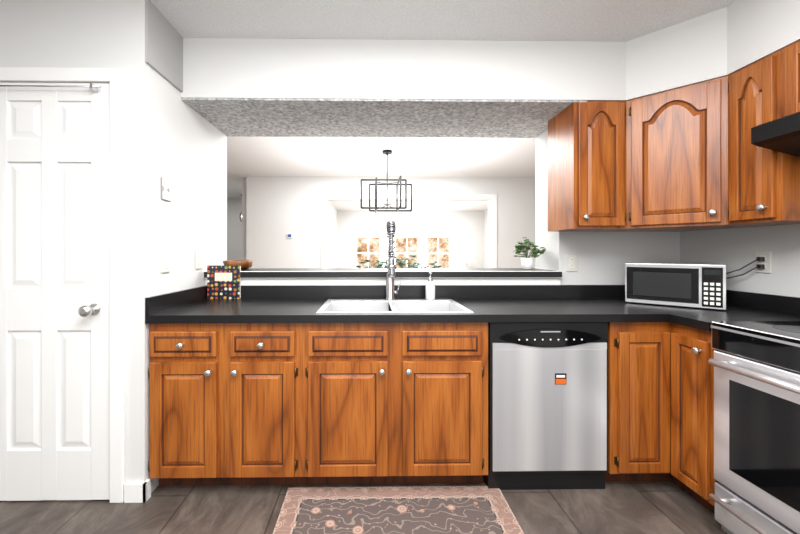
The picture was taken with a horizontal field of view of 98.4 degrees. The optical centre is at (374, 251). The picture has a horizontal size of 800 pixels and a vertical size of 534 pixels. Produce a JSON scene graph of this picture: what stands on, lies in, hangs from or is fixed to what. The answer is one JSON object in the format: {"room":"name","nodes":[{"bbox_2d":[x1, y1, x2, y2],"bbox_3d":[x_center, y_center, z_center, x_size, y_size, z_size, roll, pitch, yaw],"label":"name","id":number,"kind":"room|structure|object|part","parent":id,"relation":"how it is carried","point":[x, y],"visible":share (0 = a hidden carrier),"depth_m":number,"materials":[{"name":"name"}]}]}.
{"room":"kitchen","nodes":[
{"label":"kitchen","id":0,"kind":"room"},
{"bbox_2d":[0,0,157,502],"bbox_3d":[-2.574,-0.015,1.732,2.900,2.490,0.125,0,0,-1],"label":"wall","id":1,"kind":"structure","parent":0,"point":[72,33],"depth_m":1.70,"materials":[{"name":"white paint"}]},
{"bbox_2d":[0,83,109,500],"bbox_3d":[-1.613,0.197,1.673,0.621,2.051,0.109,0,0,-1],"label":"closet door","id":2,"kind":"structure","parent":1,"relation":"in","point":[54,291],"depth_m":1.70,"materials":[{"name":"white wood"}]},
{"bbox_3d":[-1.626,-0.799,1.673,0.595,0.028,0.036,0,0,-1],"label":"rail","id":3,"kind":"part","parent":2,"relation":"part of","materials":[{"name":"silver metal"}]},
{"bbox_3d":[-1.377,0.282,1.659,0.058,0.058,0.074,0,0,-1],"label":"knob","id":4,"kind":"part","parent":2,"relation":"part of","materials":[{"name":"silver metal"}]},
{"bbox_2d":[0,67,124,502],"bbox_3d":[-1.602,0.165,1.744,0.735,2.130,0.128,0,0,-1],"label":"door frame","id":5,"kind":"structure","parent":1,"relation":"attached to","point":[114,78],"depth_m":1.69,"materials":[{"name":"white wood"}]},
{"bbox_2d":[145,0,226,484],"bbox_3d":[-1.199,-0.015,2.195,0.134,2.490,0.978,0,0,-1],"label":"wall","id":6,"kind":"structure","parent":0,"point":[192,165],"depth_m":2.05,"materials":[{"name":"white paint"}]},
{"bbox_2d":[161,251,169,272],"bbox_3d":[-1.136,0.055,1.874,0.011,0.115,0.070,0,0,-1],"label":"switch plate","id":7,"kind":"object","parent":6,"relation":"attached to","point":[165,261],"visible":1,"depth_m":1.86,"materials":[{"name":"white plastic"}]},
{"bbox_2d":[161,177,170,201],"bbox_3d":[-1.133,-0.340,1.879,0.016,0.120,0.085,0,0,-1],"label":"plate","id":8,"kind":"object","parent":6,"relation":"attached to","point":[166,189],"visible":1,"depth_m":1.86,"materials":[{"name":"white plastic"}]},
{"bbox_2d":[195,250,201,268],"bbox_3d":[-1.141,0.050,2.234,0.010,0.120,0.075,0,0,-1],"label":"outlet","id":9,"kind":"object","parent":6,"relation":"attached to","point":[198,259],"visible":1,"depth_m":2.22,"materials":[{"name":"white plastic"}]},
{"bbox_2d":[227,198,241,259],"bbox_3d":[-3.099,-0.015,8.158,1.830,2.490,0.100,0,0,-1],"label":"door","id":10,"kind":"structure","parent":0,"point":[234,232],"depth_m":8.11,"materials":[{"name":"white paint"}]},
{"bbox_2d":[242,178,245,259],"bbox_3d":[-2.228,-0.015,7.005,0.120,2.490,2.230,0,0,-1],"label":"wall","id":11,"kind":"structure","parent":0,"point":[243,218],"depth_m":5.89,"materials":[{"name":"white paint"}]},
{"bbox_2d":[328,201,336,267],"bbox_3d":[-1.190,-0.015,8.194,0.150,2.490,4.580,0,0,-1],"label":"wall","id":12,"kind":"structure","parent":0,"point":[332,236],"depth_m":9.19,"materials":[{"name":"white paint"}]},
{"bbox_2d":[0,480,727,533],"bbox_3d":[-0.200,1.280,-0.003,7.600,0.100,4.900,0,0,-1],"label":"floor","id":13,"kind":"structure","parent":0,"point":[651,507],"depth_m":1.63,"materials":[{"name":"wood"}]},
{"bbox_2d":[148,323,223,485],"bbox_3d":[-0.950,0.792,2.028,0.374,0.876,0.632,0,0,-1],"label":"base cabinet","id":14,"kind":"object","parent":13,"relation":"on","point":[186,370],"depth_m":1.72,"materials":[{"name":"brown wood"}]},
{"bbox_3d":[-0.966,0.842,1.710,0.345,0.577,0.054,0,0,-1],"label":"door","id":15,"kind":"part","parent":14,"relation":"part of","materials":[{"name":"brown wood"}]},
{"bbox_3d":[-0.957,0.462,1.708,0.329,0.126,0.058,0,0,-1],"label":"drawer","id":16,"kind":"part","parent":14,"relation":"part of","materials":[{"name":"brown wood"}]},
{"bbox_2d":[224,323,323,484],"bbox_3d":[-0.565,0.792,2.033,0.395,0.876,0.632,0,0,-1],"label":"base cabinet","id":17,"kind":"object","parent":13,"relation":"on","point":[303,403],"depth_m":1.72,"materials":[{"name":"brown wood"}]},
{"bbox_3d":[-0.564,0.462,1.713,0.321,0.126,0.058,0,0,-1],"label":"drawer","id":18,"kind":"part","parent":17,"relation":"part of","materials":[{"name":"brown wood"}]},
{"bbox_3d":[-0.555,0.842,1.716,0.337,0.577,0.054,0,0,-1],"label":"door","id":19,"kind":"part","parent":17,"relation":"part of","materials":[{"name":"brown wood"}]},
{"bbox_3d":[-0.135,0.462,1.736,0.401,0.126,0.025,0,0,-1],"label":"drawer","id":20,"kind":"part","parent":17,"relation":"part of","materials":[{"name":"brown wood"}]},
{"bbox_2d":[145,285,799,330],"bbox_3d":[0.490,0.291,1.943,3.259,0.127,0.842,0,0,-1],"label":"countertop","id":21,"kind":"structure","parent":17,"relation":"on","point":[483,303],"depth_m":1.91,"materials":[{"name":"black"}]},
{"bbox_2d":[207,266,240,298],"bbox_3d":[-1.009,0.203,2.307,0.217,0.222,0.019,0,0,-1],"label":"cookbook","id":22,"kind":"object","parent":21,"relation":"on","point":[223,282],"visible":1,"depth_m":2.30,"materials":[{"name":"multicoloured paper"}]},
{"bbox_2d":[384,219,401,300],"bbox_3d":[0.118,0.054,2.149,0.104,0.514,0.214,0,0,-1],"label":"faucet","id":23,"kind":"object","parent":21,"relation":"on","point":[390,224],"depth_m":2.08,"materials":[{"name":"silver metal"}]},
{"bbox_2d":[316,219,473,312],"bbox_3d":[0.102,0.157,2.017,0.810,0.720,0.494,0,0,-1],"label":"sink","id":24,"kind":"object","parent":21,"relation":"in","point":[385,305],"visible":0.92,"depth_m":2.18,"materials":[{"name":"white porcelain"},{"name":"metal"}]},
{"bbox_2d":[316,299,473,312],"bbox_3d":[0.102,0.414,2.017,0.810,0.206,0.494,0,0,-1],"label":"basin","id":25,"kind":"object","parent":24,"relation":"in","point":[331,305],"depth_m":2.18,"materials":[{"name":"white ceramic"}]},
{"bbox_2d":[426,272,434,299],"bbox_3d":[0.359,0.222,2.223,0.062,0.178,0.071,0,0,-1],"label":"soap dispenser","id":26,"kind":"object","parent":21,"relation":"on","point":[430,290],"visible":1,"depth_m":2.20,"materials":[{"name":"white plastic"}]},
{"bbox_2d":[625,262,725,309],"bbox_3d":[1.805,0.193,2.079,0.435,0.245,0.325,0,0,44],"label":"microwave","id":27,"kind":"object","parent":21,"relation":"on","point":[699,285],"visible":1,"depth_m":1.95,"materials":[{"name":"metal"}]},
{"bbox_2d":[726,257,764,278],"bbox_3d":[2.089,0.093,1.999,0.050,0.130,0.265,0,0,-1],"label":"power cord","id":28,"kind":"object","parent":27,"relation":"attached to","point":[760,266],"visible":0.83,"depth_m":1.90,"materials":[{"name":"grey plastic"}]},
{"bbox_2d":[304,334,487,484],"bbox_3d":[0.103,0.900,2.043,0.943,0.661,0.632,0,0,-1],"label":"base cabinet","id":29,"kind":"object","parent":13,"relation":"on","point":[379,408],"depth_m":1.74,"materials":[{"name":"brown wood"}]},
{"bbox_3d":[-0.142,0.842,1.721,0.417,0.577,0.054,0,0,-1],"label":"door","id":30,"kind":"part","parent":29,"relation":"part of","materials":[{"name":"brown wood"}]},
{"bbox_3d":[0.340,0.462,1.742,0.403,0.126,0.025,0,0,-1],"label":"drawer","id":31,"kind":"part","parent":29,"relation":"part of","materials":[{"name":"brown wood"}]},
{"bbox_3d":[0.348,0.842,1.728,0.419,0.577,0.054,0,0,-1],"label":"door","id":32,"kind":"part","parent":29,"relation":"part of","materials":[{"name":"brown wood"}]},
{"bbox_2d":[273,486,523,533],"bbox_3d":[0.104,1.226,1.392,1.090,0.008,0.800,0,0,-1],"label":"kitchen rug","id":33,"kind":"object","parent":13,"relation":"on","point":[411,510],"visible":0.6,"depth_m":1.62,"materials":[{"name":"fabric"}]},
{"bbox_2d":[483,322,607,489],"bbox_3d":[0.886,0.796,2.049,0.608,0.868,0.608,0,0,-1],"label":"dishwasher","id":34,"kind":"object","parent":13,"relation":"on","point":[547,405],"visible":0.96,"depth_m":1.75,"materials":[{"name":"silver metal"}]},
{"bbox_3d":[0.891,0.439,1.752,0.518,0.093,0.015,0,0,-1],"label":"panel","id":35,"kind":"part","parent":34,"relation":"part of","materials":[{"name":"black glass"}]},
{"bbox_2d":[605,322,667,481],"bbox_3d":[1.359,0.792,2.038,0.309,0.876,0.677,0,0,-1],"label":"base cabinet","id":36,"kind":"object","parent":13,"relation":"on","point":[637,351],"depth_m":1.75,"materials":[{"name":"brown wood"}]},
{"bbox_3d":[1.367,0.767,1.759,0.278,0.715,0.020,0,0,-1],"label":"door","id":37,"kind":"part","parent":36,"relation":"part of","materials":[{"name":"brown wood"}]},
{"bbox_2d":[668,322,717,513],"bbox_3d":[1.791,0.792,1.658,0.666,0.876,0.235,0,0,-1],"label":"base cabinet","id":38,"kind":"object","parent":13,"relation":"on","point":[690,374],"depth_m":1.64,"materials":[{"name":"brown wood"}]},
{"bbox_3d":[1.491,0.767,1.659,0.054,0.715,0.201,0,0,-1],"label":"door","id":39,"kind":"part","parent":38,"relation":"part of","materials":[{"name":"brown wood"}]},
{"bbox_2d":[708,321,799,533],"bbox_3d":[1.785,0.645,1.153,0.678,1.170,0.762,0,0,-1],"label":"range","id":40,"kind":"object","parent":13,"relation":"on","point":[756,364],"visible":0.98,"depth_m":1.35,"materials":[{"name":"metal"}]},
{"bbox_2d":[181,98,586,137],"bbox_3d":[0.062,-0.904,2.375,2.418,0.012,0.648,0,0,-1],"label":"ceiling","id":41,"kind":"structure","parent":0,"point":[307,117],"depth_m":2.29,"materials":[{"name":"grey paint"}]},
{"bbox_2d":[246,177,534,267],"bbox_3d":[0.633,-0.015,5.869,5.570,2.490,0.120,0,0,-1],"label":"wall","id":42,"kind":"structure","parent":0,"point":[278,209],"depth_m":5.79,"materials":[{"name":"white paint"}]},
{"bbox_2d":[321,194,496,267],"bbox_3d":[0.578,0.130,5.859,2.960,2.200,0.140,0,0,-1],"label":"door frame","id":43,"kind":"structure","parent":42,"relation":"attached to","point":[492,230],"depth_m":5.80,"materials":[{"name":"white"}]},
{"bbox_2d":[181,38,628,100],"bbox_3d":[0.544,-1.085,2.380,3.385,0.350,0.655,0,0,-1],"label":"soffit","id":44,"kind":"structure","parent":0,"point":[389,69],"depth_m":2.05,"materials":[{"name":"white paint"}]},
{"bbox_2d":[337,210,483,267],"bbox_3d":[1.102,-0.015,10.576,4.500,2.490,0.120,0,0,-1],"label":"wall","id":45,"kind":"structure","parent":0,"point":[465,229],"depth_m":10.52,"materials":[{"name":"white paint"}]},
{"bbox_2d":[355,235,451,267],"bbox_3d":[0.873,0.040,10.533,2.960,1.100,0.100,0,0,-1],"label":"window frames","id":46,"kind":"structure","parent":45,"relation":"in","point":[406,252],"depth_m":10.50,"materials":[{"name":"white wood"}]},
{"bbox_2d":[150,0,735,210],"bbox_3d":[-0.258,-1.310,4.172,7.600,0.100,13.250,0,0,-1],"label":"ceiling","id":47,"kind":"structure","parent":0,"point":[564,20],"depth_m":1.98,"materials":[{"name":"white paint"}]},
{"bbox_2d":[360,150,411,212],"bbox_3d":[0.155,-0.889,4.303,0.531,0.741,0.530,0,0,19],"label":"dining chandelier","id":48,"kind":"object","parent":47,"relation":"hanging from","point":[387,153],"visible":1,"depth_m":4.23,"materials":[{"name":"black metal"}]},
{"bbox_2d":[484,210,487,267],"bbox_3d":[3.458,-0.015,6.649,0.100,2.490,7.800,0,0,-1],"label":"wall","id":49,"kind":"structure","parent":0,"point":[485,238],"depth_m":10.35,"materials":[{"name":"white paint"}]},
{"bbox_2d":[535,130,679,284],"bbox_3d":[1.752,0.160,2.555,0.965,2.140,0.340,0,0,-1],"label":"wall","id":50,"kind":"structure","parent":0,"point":[603,258],"depth_m":2.38,"materials":[{"name":"white paint"}]},
{"bbox_2d":[566,254,576,270],"bbox_3d":[1.357,0.075,2.374,0.075,0.120,0.010,0,0,-1],"label":"outlet","id":51,"kind":"object","parent":50,"relation":"attached to","point":[571,262],"visible":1,"depth_m":2.37,"materials":[{"name":"white plastic"}]},
{"bbox_2d":[548,99,635,231],"bbox_3d":[1.382,-0.524,2.191,0.375,0.768,0.372,0,0,-1],"label":"upper cabinet","id":52,"kind":"object","parent":50,"relation":"attached to","point":[592,144],"depth_m":2.06,"materials":[{"name":"brown wood"}]},
{"bbox_3d":[1.364,-0.524,2.047,0.291,0.738,0.054,0,0,-1],"label":"door","id":53,"kind":"part","parent":52,"relation":"part of","materials":[{"name":"brown wood"}]},
{"bbox_2d":[626,7,727,99],"bbox_3d":[1.876,-1.085,1.921,0.735,0.350,0.300,0,0,-1],"label":"wall","id":54,"kind":"structure","parent":0,"point":[687,53],"depth_m":1.90,"materials":[{"name":"white paint"}]},
{"bbox_2d":[680,224,799,296],"bbox_3d":[2.210,0.160,-0.014,0.120,2.140,4.810,0,0,-1],"label":"wall","id":55,"kind":"structure","parent":0,"point":[732,249],"depth_m":1.95,"materials":[{"name":"white paint"}]},
{"bbox_2d":[636,79,726,231],"bbox_3d":[1.817,-0.524,2.079,0.602,0.768,0.608,0,0,-1],"label":"upper cabinet","id":56,"kind":"object","parent":55,"relation":"attached to","point":[689,158],"depth_m":1.91,"materials":[{"name":"brown wood"}]},
{"bbox_3d":[1.645,-0.524,1.914,0.394,0.738,0.054,0,0,44],"label":"door","id":57,"kind":"part","parent":56,"relation":"part of","materials":[{"name":"brown wood"}]},
{"bbox_2d":[716,50,799,227],"bbox_3d":[1.939,-0.524,1.689,0.369,0.768,0.292,0,0,-1],"label":"upper cabinet","id":58,"kind":"object","parent":55,"relation":"attached to","point":[756,186],"depth_m":1.65,"materials":[{"name":"brown wood"}]},
{"bbox_3d":[1.795,-0.524,1.666,0.054,0.738,0.206,0,0,-1],"label":"door","id":59,"kind":"part","parent":58,"relation":"part of","materials":[{"name":"brown wood"}]},
{"bbox_2d":[755,251,771,272],"bbox_3d":[2.119,0.055,1.880,0.010,0.120,0.075,0,0,-1],"label":"outlet","id":60,"kind":"object","parent":55,"relation":"attached to","point":[767,262],"visible":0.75,"depth_m":1.87,"materials":[{"name":"white plastic"}]},
{"bbox_2d":[780,40,799,117],"bbox_3d":[1.968,-0.739,1.323,0.322,0.338,0.441,0,0,-1],"label":"upper cabinet","id":61,"kind":"object","parent":55,"relation":"attached to","point":[789,55],"depth_m":1.49,"materials":[{"name":"brown wood"}]},
{"bbox_2d":[751,112,799,156],"bbox_3d":[1.907,-0.469,1.159,0.447,0.198,0.761,0,0,-1],"label":"range hood","id":62,"kind":"object","parent":61,"relation":"attached to","point":[782,134],"visible":1,"depth_m":1.46,"materials":[{"name":"black metal"}]},
{"bbox_3d":[1.817,-0.739,1.341,0.020,0.308,0.360,0,0,-1],"label":"door","id":63,"kind":"part","parent":61,"relation":"part of","materials":[{"name":"brown wood"}]},
{"bbox_2d":[727,0,799,74],"bbox_3d":[2.057,-1.085,-0.324,0.435,0.350,4.195,0,0,-1],"label":"soffit","id":64,"kind":"structure","parent":0,"point":[757,30],"depth_m":1.63,"materials":[{"name":"white paint"}]},
{"bbox_3d":[-0.292,1.280,6.622,7.600,0.100,8.350,0,0,-1],"label":"floor","id":65,"kind":"structure","parent":0,"visible":0},
{"bbox_3d":[0.190,0.850,4.303,1.600,0.760,0.900,0,0,-1],"label":"dining table","id":66,"kind":"object","parent":65,"relation":"on","visible":0},
{"bbox_2d":[356,254,441,267],"bbox_3d":[0.316,0.248,4.350,1.124,0.444,0.514,0,0,-1],"label":"plants","id":67,"kind":"object","parent":66,"relation":"on","point":[397,261],"visible":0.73,"depth_m":4.36,"materials":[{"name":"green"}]},
{"bbox_3d":[2.660,0.940,10.013,0.500,0.580,0.450,0,0,-1],"label":"side table","id":68,"kind":"object","parent":65,"relation":"on","visible":0},
{"bbox_2d":[459,254,472,267],"bbox_3d":[2.660,0.355,10.008,0.400,0.590,0.400,0,0,-1],"label":"light","id":69,"kind":"object","parent":68,"relation":"on","point":[466,258],"visible":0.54,"depth_m":9.88,"materials":[{"name":"white"}]},
{"bbox_3d":[0.060,0.704,2.531,2.420,1.052,0.340,0,0,-1],"label":"wall","id":70,"kind":"structure","parent":0,"visible":0},
{"bbox_2d":[203,268,561,285],"bbox_3d":[0.061,0.180,2.524,2.418,0.100,0.415,0,0,-1],"label":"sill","id":71,"kind":"structure","parent":70,"relation":"on","point":[364,276],"depth_m":2.33,"materials":[{"name":"white"}]},
{"bbox_2d":[223,260,252,269],"bbox_3d":[-1.006,0.097,2.536,0.210,0.065,0.210,0,0,-1],"label":"wooden bowl","id":72,"kind":"object","parent":71,"relation":"on","point":[245,264],"visible":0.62,"depth_m":2.46,"materials":[{"name":"brown wood"}]},
{"bbox_2d":[521,258,533,268],"bbox_3d":[1.134,0.087,2.566,0.090,0.085,0.090,0,0,-1],"label":"pot","id":73,"kind":"object","parent":71,"relation":"on","point":[526,263],"visible":0.98,"depth_m":2.53,"materials":[{"name":"white ceramic"}]},
{"bbox_2d":[513,237,545,257],"bbox_3d":[1.145,-0.025,2.566,0.230,0.162,0.234,0,0,-1],"label":"plant","id":74,"kind":"object","parent":73,"relation":"in","point":[521,247],"depth_m":2.54,"materials":[{"name":"green plant"}]},
{"label":"outside","id":75,"kind":"structure","parent":0,"visible":0},
{"bbox_2d":[357,237,448,267],"bbox_3d":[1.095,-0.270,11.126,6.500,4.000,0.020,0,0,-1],"label":"trees","id":76,"kind":"object","parent":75,"point":[412,244],"visible":0.14,"depth_m":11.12,"materials":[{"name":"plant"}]}
]}

